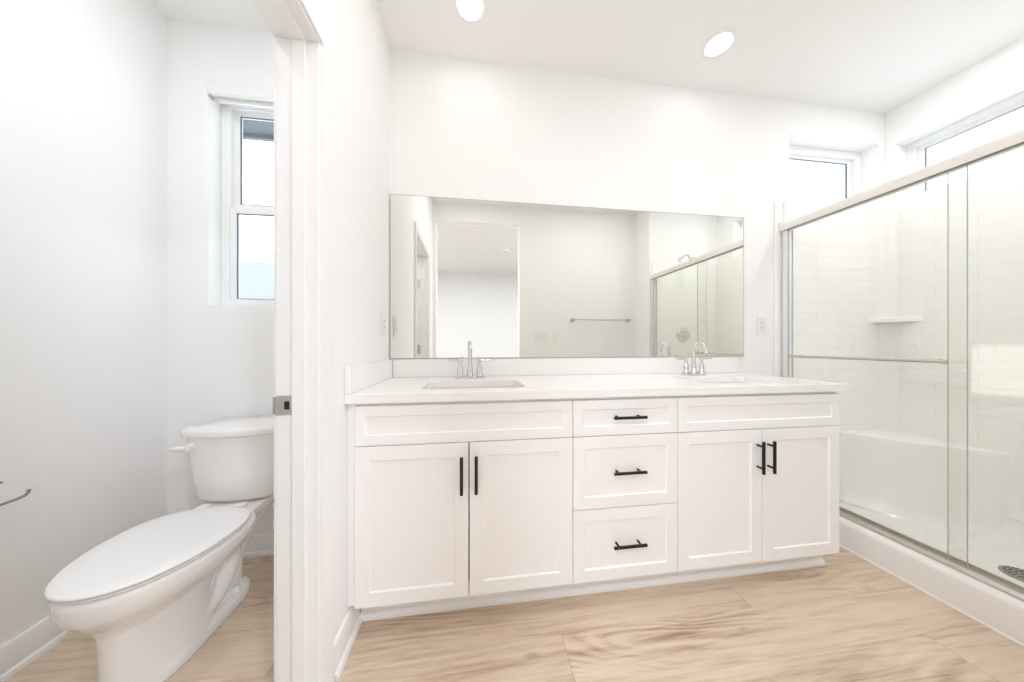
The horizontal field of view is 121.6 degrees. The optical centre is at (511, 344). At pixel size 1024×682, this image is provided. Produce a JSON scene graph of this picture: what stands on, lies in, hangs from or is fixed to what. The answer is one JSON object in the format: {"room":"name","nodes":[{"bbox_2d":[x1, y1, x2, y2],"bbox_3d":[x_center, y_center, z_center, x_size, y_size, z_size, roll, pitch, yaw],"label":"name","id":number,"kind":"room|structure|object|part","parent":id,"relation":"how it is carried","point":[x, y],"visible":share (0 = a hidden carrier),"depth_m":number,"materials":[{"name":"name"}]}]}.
{"room":"bathroom","nodes":[
{"label":"bathroom","id":0,"kind":"room"},
{"bbox_2d":[0,0,166,645],"bbox_3d":[-1.700,-0.277,0.521,0.160,2.740,1.846,0,0,-8],"label":"wall","id":1,"kind":"structure","parent":0,"point":[83,83],"depth_m":1.11,"materials":[{"name":"white paint"}]},
{"bbox_2d":[0,481,31,505],"bbox_3d":[-1.622,0.456,0.807,0.070,0.100,0.298,0,0,-8],"label":"toilet paper holder","id":2,"kind":"object","parent":1,"relation":"attached to","point":[28,491],"visible":1,"depth_m":0.93,"materials":[{"name":"silver metal"}]},
{"bbox_2d":[0,616,72,681],"bbox_3d":[-1.620,1.040,0.622,0.026,0.106,1.666,0,0,-8],"label":"baseboard","id":3,"kind":"structure","parent":1,"relation":"attached to","point":[23,649],"depth_m":0.99,"materials":[{"name":"white wood"}]},
{"bbox_2d":[313,0,389,680],"bbox_3d":[-0.609,-0.227,0.728,0.140,2.840,1.726,0,0,-8],"label":"wall","id":4,"kind":"structure","parent":0,"point":[355,28],"depth_m":1.12,"materials":[{"name":"white paint"}]},
{"bbox_2d":[250,0,319,681],"bbox_3d":[-0.602,0.082,0.534,0.130,2.022,0.680,0,0,-8],"label":"trim","id":5,"kind":"structure","parent":4,"relation":"attached to","point":[296,403],"depth_m":0.85,"materials":[{"name":"white wood"}]},
{"bbox_3d":[-0.678,0.179,0.845,0.059,0.058,0.007,0,0,-3],"label":"strike plate","id":6,"kind":"part","parent":5,"relation":"part of","materials":[{"name":"silver metal"}]},
{"bbox_2d":[299,0,333,681],"bbox_3d":[-0.530,0.061,0.544,0.018,2.063,0.762,0,0,-8],"label":"trim","id":7,"kind":"structure","parent":4,"relation":"attached to","point":[309,7],"depth_m":0.89,"materials":[{"name":"white wood"}]},
{"bbox_2d":[381,312,385,335],"bbox_3d":[-0.660,-0.107,1.470,0.008,0.116,0.070,0,0,-8],"label":"wall outlet","id":8,"kind":"object","parent":4,"relation":"attached to","point":[383,315],"visible":1,"depth_m":1.46,"materials":[{"name":"white plastic"}]},
{"bbox_2d":[5,546,1023,681],"bbox_3d":[0.753,1.153,-0.723,7.020,0.120,5.286,0,0,-8],"label":"floor","id":9,"kind":"structure","parent":0,"point":[847,618],"depth_m":1.05,"materials":[{"name":"brown wood"}]},
{"bbox_2d":[44,415,273,681],"bbox_3d":[-1.240,0.728,1.131,0.424,0.730,0.738,0,0,-8],"label":"toilet","id":10,"kind":"object","parent":9,"relation":"on","point":[150,595],"visible":0.98,"depth_m":0.98,"materials":[{"name":"white ceramic"}]},
{"bbox_3d":[-1.215,0.685,0.987,0.398,0.013,0.444,0,0,-8],"label":"lid","id":11,"kind":"part","parent":10,"relation":"part of","materials":[{"name":"white plastic"}]},
{"bbox_3d":[-1.215,0.701,0.987,0.386,0.008,0.428,0,0,-8],"label":"seat","id":12,"kind":"part","parent":10,"relation":"part of","materials":[{"name":"white plastic"}]},
{"bbox_3d":[-1.233,0.900,1.121,0.396,0.386,0.708,0,0,-8],"label":"bowl","id":13,"kind":"part","parent":10,"relation":"part of","materials":[{"name":"white ceramic"}]},
{"bbox_3d":[-1.423,0.443,1.233,0.088,0.032,0.056,0,0,-8],"label":"flush lever","id":14,"kind":"part","parent":10,"relation":"part of","materials":[{"name":"white plastic"}]},
{"bbox_3d":[-1.265,0.382,1.363,0.412,0.038,0.273,0,0,-8],"label":"tank lid","id":15,"kind":"part","parent":10,"relation":"part of","materials":[{"name":"white ceramic"}]},
{"bbox_3d":[-1.266,0.555,1.366,0.386,0.304,0.250,0,0,-8],"label":"tank","id":16,"kind":"part","parent":10,"relation":"part of","materials":[{"name":"white ceramic"}]},
{"bbox_2d":[348,398,572,608],"bbox_3d":[-0.213,0.594,1.357,0.862,0.754,0.582,0,0,-8],"label":"vanity cabinet","id":17,"kind":"object","parent":9,"relation":"on","point":[457,498],"depth_m":1.10,"materials":[{"name":"white paint"}]},
{"bbox_3d":[-0.598,0.594,1.075,0.026,0.754,0.024,0,0,-8],"label":"filler strip","id":18,"kind":"part","parent":17,"relation":"part of","materials":[{"name":"white wood"}]},
{"bbox_3d":[-0.375,0.674,1.087,0.414,0.594,0.019,0,0,-8],"label":"door","id":19,"kind":"part","parent":17,"relation":"part of","materials":[{"name":"white paint"}]},
{"bbox_3d":[-0.191,0.493,1.084,0.012,0.141,0.037,0,0,-8],"label":"handle","id":20,"kind":"part","parent":17,"relation":"part of","materials":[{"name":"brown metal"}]},
{"bbox_3d":[-0.137,0.493,1.092,0.012,0.141,0.037,0,0,-8],"label":"handle","id":21,"kind":"part","parent":17,"relation":"part of","materials":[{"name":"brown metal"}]},
{"bbox_3d":[0.040,0.674,1.143,0.414,0.594,0.019,0,0,-8],"label":"door","id":22,"kind":"part","parent":17,"relation":"part of","materials":[{"name":"white paint"}]},
{"bbox_2d":[360,555,825,620],"bbox_3d":[0.449,1.032,1.491,2.178,0.121,0.436,0,0,-8],"label":"toe kick","id":23,"kind":"object","parent":9,"relation":"on","point":[466,602],"visible":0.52,"depth_m":1.26,"materials":[{"name":"white wood"}]},
{"bbox_2d":[572,396,676,583],"bbox_3d":[0.445,0.594,1.445,0.466,0.754,0.582,0,0,-8],"label":"drawers","id":24,"kind":"object","parent":9,"relation":"on","point":[625,448],"visible":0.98,"depth_m":1.19,"materials":[{"name":"white paint"}]},
{"bbox_3d":[0.478,0.525,1.202,0.463,0.296,0.019,0,0,-8],"label":"drawer","id":25,"kind":"part","parent":24,"relation":"part of","materials":[{"name":"white paint"}]},
{"bbox_3d":[0.478,0.300,1.202,0.463,0.146,0.019,0,0,-8],"label":"drawer","id":26,"kind":"part","parent":24,"relation":"part of","materials":[{"name":"white paint"}]},
{"bbox_3d":[0.478,0.824,1.202,0.463,0.294,0.019,0,0,-8],"label":"drawer","id":27,"kind":"part","parent":24,"relation":"part of","materials":[{"name":"white paint"}]},
{"bbox_3d":[0.481,0.820,1.175,0.141,0.012,0.037,0,0,-8],"label":"handle","id":28,"kind":"part","parent":24,"relation":"part of","materials":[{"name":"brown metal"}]},
{"bbox_3d":[0.481,0.521,1.175,0.141,0.012,0.037,0,0,-8],"label":"handle","id":29,"kind":"part","parent":24,"relation":"part of","materials":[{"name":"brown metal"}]},
{"bbox_3d":[0.481,0.296,1.175,0.141,0.012,0.037,0,0,-8],"label":"handle","id":30,"kind":"part","parent":24,"relation":"part of","materials":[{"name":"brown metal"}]},
{"bbox_2d":[675,392,838,571],"bbox_3d":[1.086,0.594,1.532,0.827,0.754,0.582,0,0,-8],"label":"vanity cabinet","id":31,"kind":"object","parent":9,"relation":"on","point":[758,474],"visible":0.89,"depth_m":1.27,"materials":[{"name":"white paint"}]},
{"bbox_2d":[344,357,847,403],"bbox_3d":[0.435,0.146,1.454,2.173,0.135,0.564,0,0,-8],"label":"countertop","id":32,"kind":"structure","parent":31,"relation":"on","point":[390,380],"depth_m":1.40,"materials":[{"name":"white stone"}]},
{"bbox_2d":[447,341,491,378],"bbox_3d":[-0.220,0.078,1.494,0.237,0.202,0.129,0,0,-8],"label":"faucet","id":33,"kind":"object","parent":32,"relation":"on","point":[460,375],"visible":1,"depth_m":1.52,"materials":[{"name":"silver metal"}]},
{"bbox_3d":[-0.275,0.119,1.525,0.040,0.095,0.040,0,0,-8],"label":"handle","id":34,"kind":"part","parent":33,"relation":"part of","materials":[{"name":"silver metal"}]},
{"bbox_3d":[-0.219,0.072,1.491,0.042,0.190,0.124,0,0,-8],"label":"spout","id":35,"kind":"part","parent":33,"relation":"part of","materials":[{"name":"silver metal"}]},
{"bbox_3d":[-0.225,0.172,1.532,0.160,0.013,0.052,0,0,-8],"label":"plate","id":36,"kind":"part","parent":33,"relation":"part of","materials":[{"name":"silver metal"}]},
{"bbox_3d":[-0.174,0.119,1.538,0.040,0.095,0.040,0,0,-8],"label":"handle","id":37,"kind":"part","parent":33,"relation":"part of","materials":[{"name":"silver metal"}]},
{"bbox_2d":[432,386,517,388],"bbox_3d":[-0.172,0.285,1.314,0.490,0.140,0.330,0,0,-8],"label":"sink","id":38,"kind":"object","parent":32,"relation":"in","point":[508,386],"visible":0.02,"depth_m":1.45,"materials":[{"name":"white ceramic"}]},
{"bbox_2d":[676,341,712,375],"bbox_3d":[1.091,0.078,1.670,0.237,0.202,0.129,0,0,-8],"label":"faucet","id":39,"kind":"object","parent":32,"relation":"on","point":[701,368],"visible":1,"depth_m":1.70,"materials":[{"name":"silver metal"}]},
{"bbox_3d":[1.035,0.119,1.702,0.040,0.095,0.040,0,0,-8],"label":"handle","id":40,"kind":"part","parent":39,"relation":"part of","materials":[{"name":"silver metal"}]},
{"bbox_3d":[1.085,0.172,1.708,0.160,0.013,0.052,0,0,-8],"label":"plate","id":41,"kind":"part","parent":39,"relation":"part of","materials":[{"name":"silver metal"}]},
{"bbox_3d":[1.091,0.072,1.668,0.042,0.190,0.124,0,0,-8],"label":"spout","id":42,"kind":"part","parent":39,"relation":"part of","materials":[{"name":"silver metal"}]},
{"bbox_3d":[1.136,0.119,1.715,0.040,0.095,0.040,0,0,-8],"label":"handle","id":43,"kind":"part","parent":39,"relation":"part of","materials":[{"name":"silver metal"}]},
{"bbox_2d":[712,382,740,383],"bbox_3d":[1.111,0.285,1.487,0.490,0.140,0.330,0,0,-8],"label":"sink","id":44,"kind":"object","parent":32,"relation":"in","point":[713,382],"visible":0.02,"depth_m":1.64,"materials":[{"name":"white ceramic"}]},
{"bbox_3d":[0.913,0.674,1.261,0.410,0.594,0.019,0,0,-8],"label":"door","id":45,"kind":"part","parent":31,"relation":"part of","materials":[{"name":"white paint"}]},
{"bbox_3d":[1.095,0.493,1.258,0.012,0.141,0.037,0,0,-8],"label":"handle","id":46,"kind":"part","parent":31,"relation":"part of","materials":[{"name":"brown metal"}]},
{"bbox_3d":[1.149,0.493,1.265,0.012,0.141,0.037,0,0,-8],"label":"handle","id":47,"kind":"part","parent":31,"relation":"part of","materials":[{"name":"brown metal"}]},
{"bbox_3d":[1.323,0.674,1.316,0.410,0.594,0.019,0,0,-8],"label":"door","id":48,"kind":"part","parent":31,"relation":"part of","materials":[{"name":"white paint"}]},
{"bbox_2d":[774,163,1023,646],"bbox_3d":[2.291,0.066,1.267,0.927,2.055,1.430,0,0,-8],"label":"shower stall","id":49,"kind":"object","parent":9,"relation":"on","point":[869,282],"visible":0.94,"depth_m":1.75,"materials":[{"name":"clear glass"}]},
{"bbox_3d":[2.226,-0.009,1.970,0.829,1.905,0.018,0,0,-8],"label":"wall panel","id":50,"kind":"part","parent":49,"relation":"part of","materials":[{"name":"glass"}]},
{"bbox_2d":[869,316,923,324],"bbox_3d":[2.577,-0.164,1.923,0.151,0.043,0.173,0,0,-8],"label":"corner shelf","id":51,"kind":"object","parent":49,"relation":"attached to","point":[873,320],"depth_m":1.93,"materials":[{"name":"white ceramic"}]},
{"bbox_2d":[779,129,1023,601],"bbox_3d":[1.904,0.066,1.221,0.116,1.770,1.401,0,0,-8],"label":"shower door frame","id":52,"kind":"structure","parent":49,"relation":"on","point":[1015,140],"depth_m":1.32,"materials":[{"name":"silver metal"}]},
{"bbox_3d":[1.920,-0.786,1.217,0.078,0.059,1.388,0,0,-8],"label":"header rail","id":53,"kind":"part","parent":52,"relation":"part of","materials":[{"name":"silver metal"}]},
{"bbox_3d":[2.459,0.823,1.728,0.436,0.460,0.529,0,0,-8],"label":"corner seat","id":54,"kind":"part","parent":49,"relation":"part of","materials":[{"name":"white plastic"}]},
{"bbox_3d":[2.741,-0.009,1.329,0.019,1.905,1.427,0,0,-8],"label":"wall panel","id":55,"kind":"part","parent":49,"relation":"part of","materials":[{"name":"glass"}]},
{"bbox_2d":[167,19,884,533],"bbox_3d":[0.446,-0.277,1.822,4.761,2.740,0.160,0,0,-8],"label":"wall","id":56,"kind":"structure","parent":0,"point":[462,128],"depth_m":1.67,"materials":[{"name":"white paint"}]},
{"bbox_2d":[206,81,273,108],"bbox_3d":[-1.267,-1.310,1.532,0.596,0.073,0.078,0,0,-8],"label":"roller shade","id":57,"kind":"object","parent":56,"relation":"attached to","point":[225,93],"visible":0.48,"depth_m":1.49,"materials":[{"name":"white fabric"}]},
{"bbox_2d":[222,104,273,305],"bbox_3d":[-1.278,-0.776,1.620,0.600,1.142,0.070,0,0,-8],"label":"window","id":58,"kind":"structure","parent":56,"relation":"in","point":[233,116],"depth_m":1.56,"materials":[{"name":"white plastic"}]},
{"bbox_3d":[-1.276,-0.485,1.602,0.528,0.536,0.022,0,0,-8],"label":"sash","id":59,"kind":"part","parent":58,"relation":"part of","materials":[{"name":"clear glass"}]},
{"bbox_3d":[-1.279,-1.023,1.626,0.528,0.556,0.022,0,0,-8],"label":"sash","id":60,"kind":"part","parent":58,"relation":"part of","materials":[{"name":"clear glass"}]},
{"bbox_2d":[243,532,273,557],"bbox_3d":[-1.267,1.040,1.497,0.959,0.106,0.026,0,0,-8],"label":"baseboard","id":61,"kind":"structure","parent":56,"relation":"attached to","point":[259,544],"depth_m":1.49,"materials":[{"name":"white wood"}]},
{"bbox_2d":[243,119,273,141],"bbox_3d":[-1.628,-1.712,1.971,2.500,0.190,0.680,0,0,-8],"label":"roof eave","id":62,"kind":"object","parent":56,"relation":"attached to","point":[257,130],"visible":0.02,"depth_m":2.20,"materials":[{"name":"grey paint"}]},
{"bbox_2d":[393,357,738,376],"bbox_3d":[0.410,0.129,1.725,2.151,0.100,0.020,0,0,-8],"label":"backsplash","id":63,"kind":"structure","parent":56,"relation":"attached to","point":[509,366],"depth_m":1.70,"materials":[{"name":"white stone"}]},
{"bbox_2d":[390,194,743,358],"bbox_3d":[0.423,-0.380,1.734,2.220,0.914,0.008,0,0,-8],"label":"mirror","id":64,"kind":"object","parent":56,"relation":"attached to","point":[507,279],"visible":1,"depth_m":1.71,"materials":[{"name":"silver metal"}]},
{"bbox_2d":[757,317,765,333],"bbox_3d":[1.658,-0.129,1.900,0.070,0.116,0.008,0,0,-8],"label":"wall outlet","id":65,"kind":"object","parent":56,"relation":"attached to","point":[761,321],"visible":1,"depth_m":1.90,"materials":[{"name":"white plastic"}]},
{"bbox_2d":[760,320,763,330],"bbox_3d":[1.658,-0.129,1.897,0.033,0.067,0.003,0,0,-8],"label":"socket","id":66,"kind":"object","parent":65,"relation":"attached to","point":[761,321],"depth_m":1.90,"materials":[{"name":"white plastic"}]},
{"bbox_2d":[789,146,860,198],"bbox_3d":[2.225,-1.206,2.112,0.749,0.449,0.060,0,0,-8],"label":"window","id":67,"kind":"structure","parent":56,"relation":"in","point":[851,161],"depth_m":2.12,"materials":[{"name":"white plastic"}]},
{"bbox_2d":[149,0,1023,145],"bbox_3d":[0.534,-1.722,0.902,7.020,0.150,2.006,0,0,-8],"label":"ceiling","id":68,"kind":"structure","parent":0,"point":[876,56],"depth_m":1.53,"materials":[{"name":"white paint"}]},
{"bbox_2d":[452,0,487,24],"bbox_3d":[-0.203,-1.643,1.385,0.172,0.007,0.172,0,0,-8],"label":"recessed light","id":69,"kind":"object","parent":68,"relation":"in","point":[471,12],"visible":1,"depth_m":1.40,"materials":[{"name":"white paint"}]},
{"bbox_2d":[700,26,738,59],"bbox_3d":[1.130,-1.643,1.565,0.172,0.007,0.172,0,0,-8],"label":"recessed light","id":70,"kind":"object","parent":68,"relation":"in","point":[717,44],"visible":1,"depth_m":1.56,"materials":[{"name":"white paint"}]},
{"bbox_2d":[885,36,1023,206],"bbox_3d":[2.860,-0.277,1.135,0.160,2.740,1.846,0,0,-8],"label":"wall","id":71,"kind":"structure","parent":0,"point":[998,77],"depth_m":1.75,"materials":[{"name":"white paint"}]},
{"bbox_2d":[907,92,1023,197],"bbox_3d":[2.871,-1.194,1.430,0.060,0.405,1.167,0,0,-8],"label":"window","id":72,"kind":"structure","parent":71,"relation":"in","point":[916,151],"depth_m":1.82,"materials":[{"name":"white plastic"}]},
{"label":"outside","id":73,"kind":"structure","parent":0,"visible":0},
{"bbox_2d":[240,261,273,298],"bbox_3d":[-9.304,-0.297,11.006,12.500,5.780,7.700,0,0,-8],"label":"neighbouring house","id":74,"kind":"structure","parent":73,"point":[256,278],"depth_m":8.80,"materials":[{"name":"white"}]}
]}

